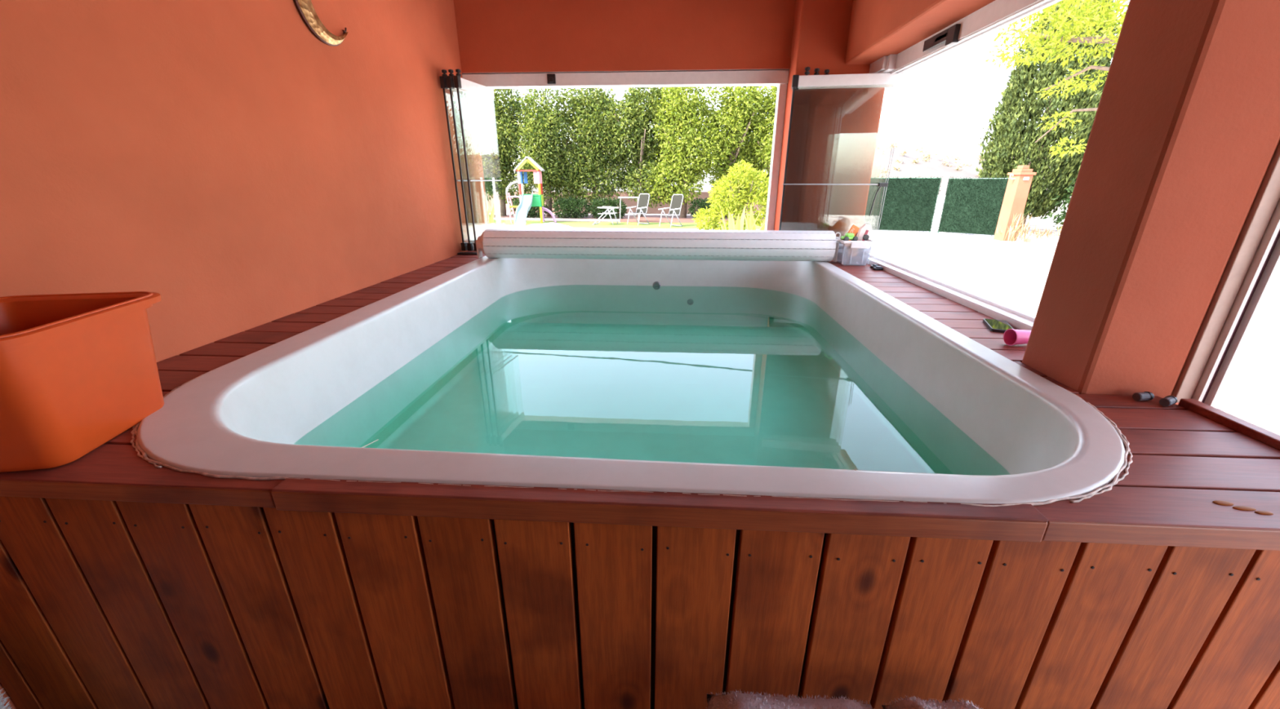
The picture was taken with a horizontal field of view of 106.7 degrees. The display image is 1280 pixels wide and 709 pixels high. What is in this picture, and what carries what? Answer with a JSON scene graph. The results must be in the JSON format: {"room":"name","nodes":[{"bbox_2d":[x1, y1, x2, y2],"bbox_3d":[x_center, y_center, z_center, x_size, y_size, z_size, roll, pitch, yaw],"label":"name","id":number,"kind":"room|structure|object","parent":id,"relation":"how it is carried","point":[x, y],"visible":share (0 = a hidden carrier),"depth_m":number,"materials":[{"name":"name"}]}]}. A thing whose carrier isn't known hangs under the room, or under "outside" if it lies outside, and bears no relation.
{"room":"hot tub room","nodes":[
{"label":"hot tub room","id":0,"kind":"room"},
{"bbox_2d":[0,0,488,708],"bbox_3d":[-1.634,0.039,0.602,0.250,3.050,7.300,1,20,3],"label":"wall","id":1,"kind":"structure","parent":0,"point":[233,165],"depth_m":1.64,"materials":[{"name":"paint"}]},
{"bbox_2d":[293,0,347,46],"bbox_3d":[-1.377,-1.530,2.048,0.022,0.340,0.324,1,20,3],"label":"ornament","id":2,"kind":"object","parent":1,"relation":"attached to","point":[305,8],"visible":1,"depth_m":2.02,"materials":[{"name":"gold metal"}]},
{"bbox_2d":[453,0,795,73],"bbox_3d":[-0.094,-2.326,3.408,2.400,0.560,0.220,1,20,3],"label":"wall","id":3,"kind":"structure","parent":0,"point":[494,36],"depth_m":3.33,"materials":[{"name":"paint"}]},
{"bbox_2d":[462,68,789,230],"bbox_3d":[-0.124,-1.450,3.659,2.350,1.262,0.120,1,20,3],"label":"window","id":4,"kind":"structure","parent":3,"relation":"in","point":[779,77],"depth_m":3.44,"materials":[{"name":"white metal"}]},
{"bbox_2d":[439,69,488,250],"bbox_3d":[-1.244,-1.387,3.507,0.032,1.166,0.482,4,21,11],"label":"glass panel","id":5,"kind":"object","parent":4,"relation":"attached to","point":[443,83],"visible":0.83,"depth_m":3.27,"materials":[{"name":"clear glass"}]},
{"bbox_2d":[446,69,494,251],"bbox_3d":[-1.196,-1.384,3.499,0.032,1.166,0.482,4,21,11],"label":"glass panel","id":6,"kind":"object","parent":4,"relation":"attached to","point":[450,80],"visible":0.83,"depth_m":3.27,"materials":[{"name":"clear glass"}]},
{"bbox_2d":[453,69,501,251],"bbox_3d":[-1.144,-1.381,3.491,0.032,1.166,0.483,4,21,12],"label":"glass panel","id":7,"kind":"object","parent":4,"relation":"attached to","point":[459,82],"visible":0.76,"depth_m":3.28,"materials":[{"name":"clear glass"}]},
{"bbox_2d":[0,249,1279,708],"bbox_3d":[0.016,0.138,2.473,2.828,0.966,3.206,1,20,3],"label":"surround","id":8,"kind":"object","parent":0,"point":[126,582],"visible":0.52,"depth_m":0.91,"materials":[{"name":"brown wood"}]},
{"bbox_2d":[0,291,164,472],"bbox_3d":[-1.234,0.052,0.961,0.345,0.276,0.383,-3,21,-9],"label":"planter","id":9,"kind":"object","parent":8,"relation":"on","point":[78,371],"visible":1,"depth_m":0.94,"materials":[{"name":"orange plastic"}]},
{"bbox_2d":[457,252,476,255],"bbox_3d":[-1.249,-0.735,3.471,0.145,0.012,0.055,1,20,3],"label":"door track","id":10,"kind":"object","parent":8,"relation":"on","point":[460,253],"visible":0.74,"depth_m":3.45,"materials":[{"name":"black plastic"}]},
{"bbox_2d":[129,256,1132,506],"bbox_3d":[0.002,-0.121,2.284,2.348,0.587,2.970,1,20,3],"label":"tub","id":11,"kind":"object","parent":8,"relation":"on","point":[802,380],"visible":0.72,"depth_m":1.89,"materials":[{"name":"white plastic"}]},
{"bbox_2d":[475,228,843,262],"bbox_3d":[0.108,-0.732,3.178,2.432,0.195,0.195,1,20,3],"label":"roller","id":12,"kind":"object","parent":11,"relation":"on","point":[505,243],"visible":0.99,"depth_m":3.10,"materials":[{"name":"plastic"}]},
{"bbox_2d":[835,236,875,248],"bbox_3d":[1.374,-0.667,3.079,0.236,0.156,0.236,3,21,9],"label":"storage box","id":13,"kind":"object","parent":8,"relation":"on","point":[855,244],"visible":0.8,"depth_m":2.95,"materials":[{"name":"white plastic"}]},
{"bbox_2d":[840,233,857,240],"bbox_3d":[1.317,-0.740,3.003,0.092,0.047,0.058,-2,20,-5],"label":"toy car","id":14,"kind":"object","parent":13,"relation":"on","point":[847,237],"visible":0.96,"depth_m":2.98,"materials":[{"name":"plastic"}]},
{"bbox_2d":[840,224,859,247],"bbox_3d":[1.387,-0.765,3.111,0.148,0.155,0.068,-13,24,-31],"label":"pack","id":15,"kind":"object","parent":13,"relation":"in","point":[854,229],"visible":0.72,"depth_m":3.11,"materials":[{"name":"orange plastic"}]},
{"bbox_2d":[847,246,857,257],"bbox_3d":[1.345,-0.650,3.012,0.056,0.060,0.012,-1,20,-2],"label":"packet","id":16,"kind":"object","parent":13,"relation":"in","point":[852,252],"visible":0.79,"depth_m":3.01,"materials":[{"name":"plastic"}]},
{"bbox_2d":[843,246,862,262],"bbox_3d":[1.379,-0.652,3.081,0.113,0.111,0.144,1,20,3],"label":"folded cloth","id":17,"kind":"object","parent":13,"relation":"in","point":[860,254],"visible":0.62,"depth_m":3.05,"materials":[{"name":"white fabric"}]},
{"bbox_2d":[855,257,863,264],"bbox_3d":[1.388,-0.592,3.015,0.046,0.046,0.007,1,20,3],"label":"metal ring","id":18,"kind":"object","parent":13,"relation":"in","point":[859,257],"visible":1,"depth_m":3.01,"materials":[{"name":"silver metal"}]},
{"bbox_2d":[856,223,871,240],"bbox_3d":[1.436,-0.781,3.052,0.096,0.108,0.026,-1,20,-2],"label":"toy","id":19,"kind":"object","parent":13,"relation":"in","point":[866,228],"visible":0.73,"depth_m":3.04,"materials":[{"name":"plastic"}]},
{"bbox_2d":[862,234,869,240],"bbox_3d":[1.428,-0.741,3.012,0.036,0.036,0.020,1,20,3],"label":"wheel","id":20,"kind":"object","parent":13,"relation":"in","point":[865,237],"visible":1,"depth_m":3.00,"materials":[{"name":"plastic"}]},
{"bbox_2d":[872,266,883,270],"bbox_3d":[1.438,-0.523,2.880,0.052,0.024,0.028,-1,20,-2],"label":"clip","id":21,"kind":"object","parent":8,"relation":"on","point":[877,268],"visible":1,"depth_m":2.87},
{"bbox_2d":[982,318,1013,333],"bbox_3d":[1.333,-0.107,1.772,0.072,0.011,0.150,9,22,22],"label":"smartphone","id":22,"kind":"object","parent":8,"relation":"on","point":[994,326],"visible":0.73,"depth_m":1.76,"materials":[{"name":"black glass"}]},
{"bbox_2d":[1003,328,1031,346],"bbox_3d":[1.262,-0.058,1.574,0.084,0.056,0.056,-1,20,-3],"label":"plastic cup","id":23,"kind":"object","parent":8,"relation":"on","point":[1011,337],"visible":0.7,"depth_m":1.56,"materials":[{"name":"pink plastic"}]},
{"bbox_2d":[1132,391,1154,401],"bbox_3d":[1.254,0.104,1.187,0.040,0.022,0.022,-3,20,-7],"label":"stopper","id":24,"kind":"object","parent":8,"relation":"on","point":[1145,396],"visible":1,"depth_m":1.18,"materials":[{"name":"black plastic"}]},
{"bbox_2d":[1159,395,1177,406],"bbox_3d":[1.289,0.113,1.162,0.040,0.022,0.022,-9,22,-23],"label":"stopper","id":25,"kind":"object","parent":8,"relation":"on","point":[1167,401],"visible":1,"depth_m":1.16,"materials":[{"name":"black plastic"}]},
{"bbox_2d":[1212,500,1273,515],"bbox_3d":[1.013,0.258,0.801,0.072,0.004,0.021,14,24,33],"label":"oval","id":26,"kind":"object","parent":8,"relation":"on","point":[1217,502],"visible":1,"depth_m":0.80,"materials":[{"name":"brown wood"}]},
{"bbox_2d":[773,0,884,247],"bbox_3d":[1.347,-1.093,3.663,0.600,3.050,0.420,1,20,3],"label":"wall pillar","id":27,"kind":"structure","parent":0,"point":[833,135],"depth_m":3.29,"materials":[{"name":"paint"}]},
{"bbox_2d":[488,195,1279,435],"bbox_3d":[11.209,-4.955,18.796,100.000,0.200,80.000,1,20,3],"label":"ground","id":28,"kind":"structure","parent":0,"point":[1010,274],"depth_m":9.19,"materials":[{"name":"white"}]},
{"bbox_2d":[487,204,511,228],"bbox_3d":[-2.618,-1.825,8.124,0.961,1.369,1.050,-7,21,-17],"label":"spiky plant","id":29,"kind":"object","parent":28,"relation":"on","point":[491,219],"visible":0.04,"depth_m":8.26,"materials":[{"name":"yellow plant"}]},
{"bbox_2d":[520,222,575,229],"bbox_3d":[-2.985,-4.023,15.372,2.200,0.426,1.600,1,20,3],"label":"mound","id":30,"kind":"object","parent":28,"relation":"on","point":[549,225],"visible":0.31,"depth_m":15.02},
{"bbox_2d":[485,191,766,214],"bbox_3d":[-2.215,-8.110,25.454,20.300,1.100,0.200,1,20,3],"label":"wall","id":31,"kind":"structure","parent":28,"relation":"on","point":[496,202],"depth_m":25.28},
{"bbox_2d":[488,214,764,223],"bbox_3d":[-1.395,-6.300,22.116,18.400,0.020,4.400,1,20,3],"label":"flower bed","id":32,"kind":"object","parent":28,"relation":"on","point":[651,219],"visible":0.2,"depth_m":21.85,"materials":[{"name":"plant"}]},
{"bbox_2d":[475,88,537,216],"bbox_3d":[-6.892,-9.710,22.600,3.716,6.192,2.997,1,20,3],"label":"tree","id":33,"kind":"object","parent":32,"relation":"on","point":[494,124],"visible":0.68,"depth_m":21.80,"materials":[{"name":"green plant"}]},
{"bbox_2d":[509,197,549,218],"bbox_3d":[-5.154,-6.819,22.274,1.924,1.096,0.990,1,20,3],"label":"bush","id":34,"kind":"object","parent":32,"relation":"on","point":[531,213],"visible":0.33,"depth_m":22.15,"materials":[{"name":"green plant"}]},
{"bbox_2d":[504,88,591,217],"bbox_3d":[-4.415,-9.356,22.086,4.237,5.886,2.947,1,20,3],"label":"tree","id":35,"kind":"object","parent":32,"relation":"on","point":[543,131],"visible":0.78,"depth_m":21.49,"materials":[{"name":"green plant"}]},
{"bbox_2d":[493,217,619,221],"bbox_3d":[-4.015,-5.972,21.114,6.332,0.100,0.189,3,21,9],"label":"edging","id":36,"kind":"object","parent":32,"relation":"on","point":[505,219],"visible":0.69,"depth_m":20.95,"materials":[{"name":"stone"}]},
{"bbox_2d":[551,196,590,218],"bbox_3d":[-3.204,-6.792,22.150,1.902,1.086,0.969,1,20,3],"label":"bush","id":37,"kind":"object","parent":32,"relation":"on","point":[570,208],"visible":0.99,"depth_m":22.00,"materials":[{"name":"green plant"}]},
{"bbox_2d":[551,88,636,216],"bbox_3d":[-2.239,-9.718,22.533,4.251,6.254,2.901,1,20,3],"label":"tree","id":38,"kind":"object","parent":32,"relation":"on","point":[588,116],"visible":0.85,"depth_m":21.77,"materials":[{"name":"green plant"}]},
{"bbox_2d":[587,196,628,218],"bbox_3d":[-1.482,-6.742,22.058,1.934,1.122,0.960,1,20,3],"label":"bush","id":39,"kind":"object","parent":32,"relation":"on","point":[602,202],"visible":0.75,"depth_m":21.90,"materials":[{"name":"green plant"}]},
{"bbox_2d":[599,87,682,217],"bbox_3d":[0.217,-9.744,22.178,4.058,6.549,2.980,1,20,3],"label":"tree","id":40,"kind":"object","parent":32,"relation":"on","point":[642,142],"visible":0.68,"depth_m":21.45,"materials":[{"name":"green plant"}]},
{"bbox_2d":[642,86,730,217],"bbox_3d":[2.160,-9.581,21.457,3.956,6.744,3.050,4,21,11],"label":"tree","id":41,"kind":"object","parent":32,"relation":"on","point":[690,114],"visible":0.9,"depth_m":20.89,"materials":[{"name":"green plant"}]},
{"bbox_2d":[687,197,724,218],"bbox_3d":[3.137,-6.657,21.789,1.919,1.079,1.002,1,20,3],"label":"bush","id":42,"kind":"object","parent":32,"relation":"on","point":[703,204],"visible":0.3,"depth_m":21.62,"materials":[{"name":"green plant"}]},
{"bbox_2d":[701,85,775,217],"bbox_3d":[4.406,-9.386,21.741,3.105,6.181,3.353,14,25,34],"label":"tree","id":43,"kind":"object","parent":32,"relation":"on","point":[732,116],"visible":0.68,"depth_m":20.89,"materials":[{"name":"green plant"}]},
{"bbox_2d":[744,85,777,196],"bbox_3d":[6.319,-9.475,21.461,3.536,6.543,3.230,4,21,11],"label":"tree","id":44,"kind":"object","parent":32,"relation":"on","point":[766,150],"visible":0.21,"depth_m":20.91,"materials":[{"name":"green plant"}]},
{"bbox_2d":[493,220,762,229],"bbox_3d":[-0.190,-5.250,19.287,15.358,0.012,3.075,2,20,6],"label":"lawn","id":45,"kind":"structure","parent":28,"relation":"on","point":[574,224],"depth_m":19.25,"materials":[{"name":"plant"}]},
{"bbox_2d":[505,156,556,225],"bbox_3d":[-4.474,-6.603,19.242,1.990,2.594,2.130,-2,20,-4],"label":"tower","id":46,"kind":"object","parent":45,"relation":"on","point":[526,201],"visible":0.99,"depth_m":19.39,"materials":[{"name":"plastic"}]},
{"bbox_2d":[592,206,618,225],"bbox_3d":[-1.388,-5.607,19.274,0.940,0.712,0.640,6,21,15],"label":"folding table","id":47,"kind":"object","parent":45,"relation":"on","point":[605,207],"visible":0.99,"depth_m":19.16,"materials":[{"name":"white plastic"}]},
{"bbox_2d":[617,196,639,222],"bbox_3d":[-0.457,-6.128,20.196,0.900,1.031,0.700,-1,20,-2],"label":"folding table","id":48,"kind":"object","parent":45,"relation":"on","point":[620,197],"visible":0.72,"depth_m":19.95,"materials":[{"name":"grey metal"}]},
{"bbox_2d":[626,193,649,225],"bbox_3d":[-0.060,-5.849,19.216,0.640,1.205,0.787,17,26,38],"label":"folding chair","id":49,"kind":"object","parent":45,"relation":"on","point":[642,204],"visible":1,"depth_m":19.29,"materials":[{"name":"fabric"}]},
{"bbox_2d":[658,194,683,227],"bbox_3d":[1.209,-5.543,18.391,0.787,1.205,0.640,-19,27,-41],"label":"folding chair","id":50,"kind":"object","parent":45,"relation":"on","point":[677,202],"visible":0.98,"depth_m":18.45,"materials":[{"name":"grey fabric"}]},
{"bbox_2d":[691,159,769,230],"bbox_3d":[3.153,-5.032,15.523,2.918,2.512,1.413,-1,20,-3],"label":"shrub","id":51,"kind":"object","parent":28,"relation":"on","point":[741,186],"visible":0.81,"depth_m":15.32,"materials":[{"name":"green plant"}]},
{"bbox_2d":[720,205,765,230],"bbox_3d":[1.658,-1.845,8.198,0.814,1.355,0.510,18,27,41],"label":"spiky plant","id":52,"kind":"object","parent":28,"relation":"on","point":[740,224],"visible":0.2,"depth_m":7.97,"materials":[{"name":"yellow plant"}]},
{"bbox_2d":[744,205,765,230],"bbox_3d":[2.154,-1.943,8.441,0.778,1.371,0.516,17,27,39],"label":"spiky plant","id":53,"kind":"object","parent":28,"relation":"on","point":[749,221],"visible":0.12,"depth_m":8.28,"materials":[{"name":"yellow plant"}]},
{"bbox_2d":[863,175,942,232],"bbox_3d":[8.740,-5.222,16.538,2.874,1.866,0.156,6,21,15],"label":"fence panel","id":54,"kind":"object","parent":28,"relation":"on","point":[909,203],"visible":0.78,"depth_m":16.44,"materials":[{"name":"green plant"}]},
{"bbox_2d":[933,177,948,233],"bbox_3d":[10.153,-5.020,16.086,0.105,1.800,0.110,1,20,3],"label":"gate post","id":55,"kind":"object","parent":28,"relation":"on","point":[945,182],"visible":1,"depth_m":16.04,"materials":[{"name":"white metal"}]},
{"bbox_2d":[937,176,1008,235],"bbox_3d":[10.970,-4.814,15.457,2.072,1.858,0.157,18,27,39],"label":"fence panel","id":56,"kind":"object","parent":55,"relation":"attached to","point":[972,206],"visible":0.91,"depth_m":15.54,"materials":[{"name":"green plant"}]},
{"bbox_2d":[993,165,1036,241],"bbox_3d":[11.014,-4.465,14.123,0.611,2.120,0.480,-1,20,-2],"label":"gate pillar","id":57,"kind":"structure","parent":28,"relation":"on","point":[1020,180],"depth_m":13.97,"materials":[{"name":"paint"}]},
{"bbox_2d":[996,213,1038,244],"bbox_3d":[10.940,-3.687,13.801,1.024,0.885,0.665,-5,21,-13],"label":"dry grass","id":58,"kind":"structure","parent":28,"relation":"on","point":[1014,233],"depth_m":13.78,"materials":[{"name":"plant"}]},
{"bbox_2d":[1024,238,1034,242],"bbox_3d":[11.527,-3.387,14.121,0.200,0.100,0.140,1,20,3],"label":"brick","id":59,"kind":"object","parent":28,"relation":"on","point":[1028,240],"visible":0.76,"depth_m":14.07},
{"bbox_2d":[1026,225,1057,240],"bbox_3d":[12.257,-3.732,14.462,0.828,0.511,0.676,13,24,32],"label":"dry grass","id":60,"kind":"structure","parent":28,"relation":"on","point":[1037,232],"depth_m":14.45,"materials":[{"name":"plant"}]},
{"bbox_2d":[975,0,1120,231],"bbox_3d":[13.359,-8.015,15.579,3.407,7.870,3.574,-6,21,-15],"label":"cypress tree","id":61,"kind":"object","parent":28,"relation":"on","point":[1011,138],"visible":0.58,"depth_m":15.10,"materials":[{"name":"green plant"}]},
{"bbox_2d":[984,0,1128,159],"bbox_3d":[7.841,-3.800,7.872,4.793,5.344,2.091,7,21,17],"label":"feathery tree","id":62,"kind":"object","parent":28,"relation":"on","point":[1057,37],"visible":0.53,"depth_m":7.75,"materials":[{"name":"green plant"}]},
{"bbox_2d":[1053,225,1062,238],"bbox_3d":[13.435,-3.839,14.655,1.173,0.578,0.859,1,20,3],"label":"dry grass","id":63,"kind":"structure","parent":28,"relation":"on","point":[1058,230],"depth_m":14.81,"materials":[{"name":"plant"}]},
{"bbox_2d":[1041,177,1075,230],"bbox_3d":[14.387,-4.686,14.996,2.906,2.065,2.397,-16,25,-36],"label":"bush","id":64,"kind":"object","parent":28,"relation":"on","point":[1064,208],"visible":0.09,"depth_m":15.19,"materials":[{"name":"green plant"}]},
{"bbox_2d":[844,0,995,64],"bbox_3d":[1.435,-1.478,1.143,0.430,0.580,4.020,1,20,3],"label":"beam","id":65,"kind":"structure","parent":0,"point":[878,28],"depth_m":2.52,"materials":[{"name":"paint"}]},
{"bbox_2d":[859,0,1062,330],"bbox_3d":[1.506,-0.922,2.274,0.145,1.252,2.240,1,20,3],"label":"window","id":66,"kind":"structure","parent":65,"relation":"attached to","point":[997,15],"depth_m":2.21,"materials":[{"name":"white metal"}]},
{"bbox_2d":[780,69,893,248],"bbox_3d":[1.323,-1.301,3.280,0.634,1.161,0.032,3,20,7],"label":"glass panel","id":67,"kind":"object","parent":66,"relation":"attached to","point":[826,71],"visible":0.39,"depth_m":3.13,"materials":[{"name":"clear glass"}]},
{"bbox_2d":[780,67,898,248],"bbox_3d":[1.315,-1.284,3.235,0.654,1.161,0.032,3,20,8],"label":"glass panel","id":68,"kind":"object","parent":66,"relation":"attached to","point":[816,70],"visible":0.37,"depth_m":3.06,"materials":[{"name":"clear glass"}]},
{"bbox_2d":[778,66,903,253],"bbox_3d":[1.313,-1.266,3.186,0.677,1.161,0.042,3,21,9],"label":"glass panel","id":69,"kind":"object","parent":66,"relation":"attached to","point":[862,79],"visible":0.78,"depth_m":3.03,"materials":[{"name":"clear glass"}]},
{"bbox_2d":[871,146,893,256],"bbox_3d":[1.652,-1.027,3.240,0.028,0.720,0.004,1,20,3],"label":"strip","id":70,"kind":"object","parent":69,"relation":"attached to","point":[892,146],"visible":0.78,"depth_m":3.23,"materials":[{"name":"grey metal"}]},
{"bbox_2d":[1170,139,1279,407],"bbox_3d":[1.374,-0.205,0.320,0.102,1.242,1.590,1,20,3],"label":"window","id":71,"kind":"structure","parent":65,"relation":"attached to","point":[1253,263],"depth_m":1.12,"materials":[{"name":"white plastic"}]},
{"bbox_2d":[1022,0,1279,398],"bbox_3d":[1.261,-0.205,1.235,0.226,1.868,0.230,1,20,3],"label":"wall column","id":72,"kind":"structure","parent":0,"point":[1184,139],"depth_m":1.10,"materials":[{"name":"paint"}]},
{"bbox_3d":[-0.134,1.853,-0.600,2.960,0.120,3.777,1,20,3],"label":"floor","id":73,"kind":"structure","parent":0,"visible":0},
{"bbox_2d":[0,689,12,708],"bbox_3d":[-1.403,0.915,0.900,0.221,0.626,0.346,1,20,3],"label":"pouf","id":74,"kind":"object","parent":73,"relation":"on","point":[2,705],"visible":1,"depth_m":0.99,"materials":[{"name":"grey fabric"}]},
{"bbox_3d":[0.375,0.994,0.786,0.840,0.530,0.310,1,20,3],"label":"bench","id":75,"kind":"object","parent":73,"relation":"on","visible":0},
{"bbox_2d":[706,689,875,708],"bbox_3d":[0.277,0.669,0.800,0.323,0.081,0.233,1,20,3],"label":"towel","id":76,"kind":"object","parent":75,"relation":"on","point":[735,700],"visible":1,"depth_m":0.87,"materials":[{"name":"white fabric"}]},
{"bbox_2d":[881,696,983,708],"bbox_3d":[0.532,0.664,0.782,0.175,0.103,0.234,1,20,3],"label":"towel","id":77,"kind":"object","parent":75,"relation":"on","point":[908,704],"visible":1,"depth_m":0.85,"materials":[{"name":"white fabric"}]},
{"label":"outside","id":78,"kind":"structure","parent":0,"visible":0},
{"bbox_2d":[871,139,1050,195],"bbox_3d":[86.543,-28.485,65.507,136.000,11.742,37.000,1,20,3],"label":"building","id":79,"kind":"structure","parent":78,"point":[934,167],"depth_m":61.12,"materials":[{"name":"white paint"}]},
{"bbox_2d":[874,139,1053,183],"bbox_3d":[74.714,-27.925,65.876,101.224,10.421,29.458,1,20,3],"label":"scrub","id":80,"kind":"object","parent":79,"relation":"on","point":[891,144],"visible":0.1,"depth_m":63.53,"materials":[{"name":"white plant"}]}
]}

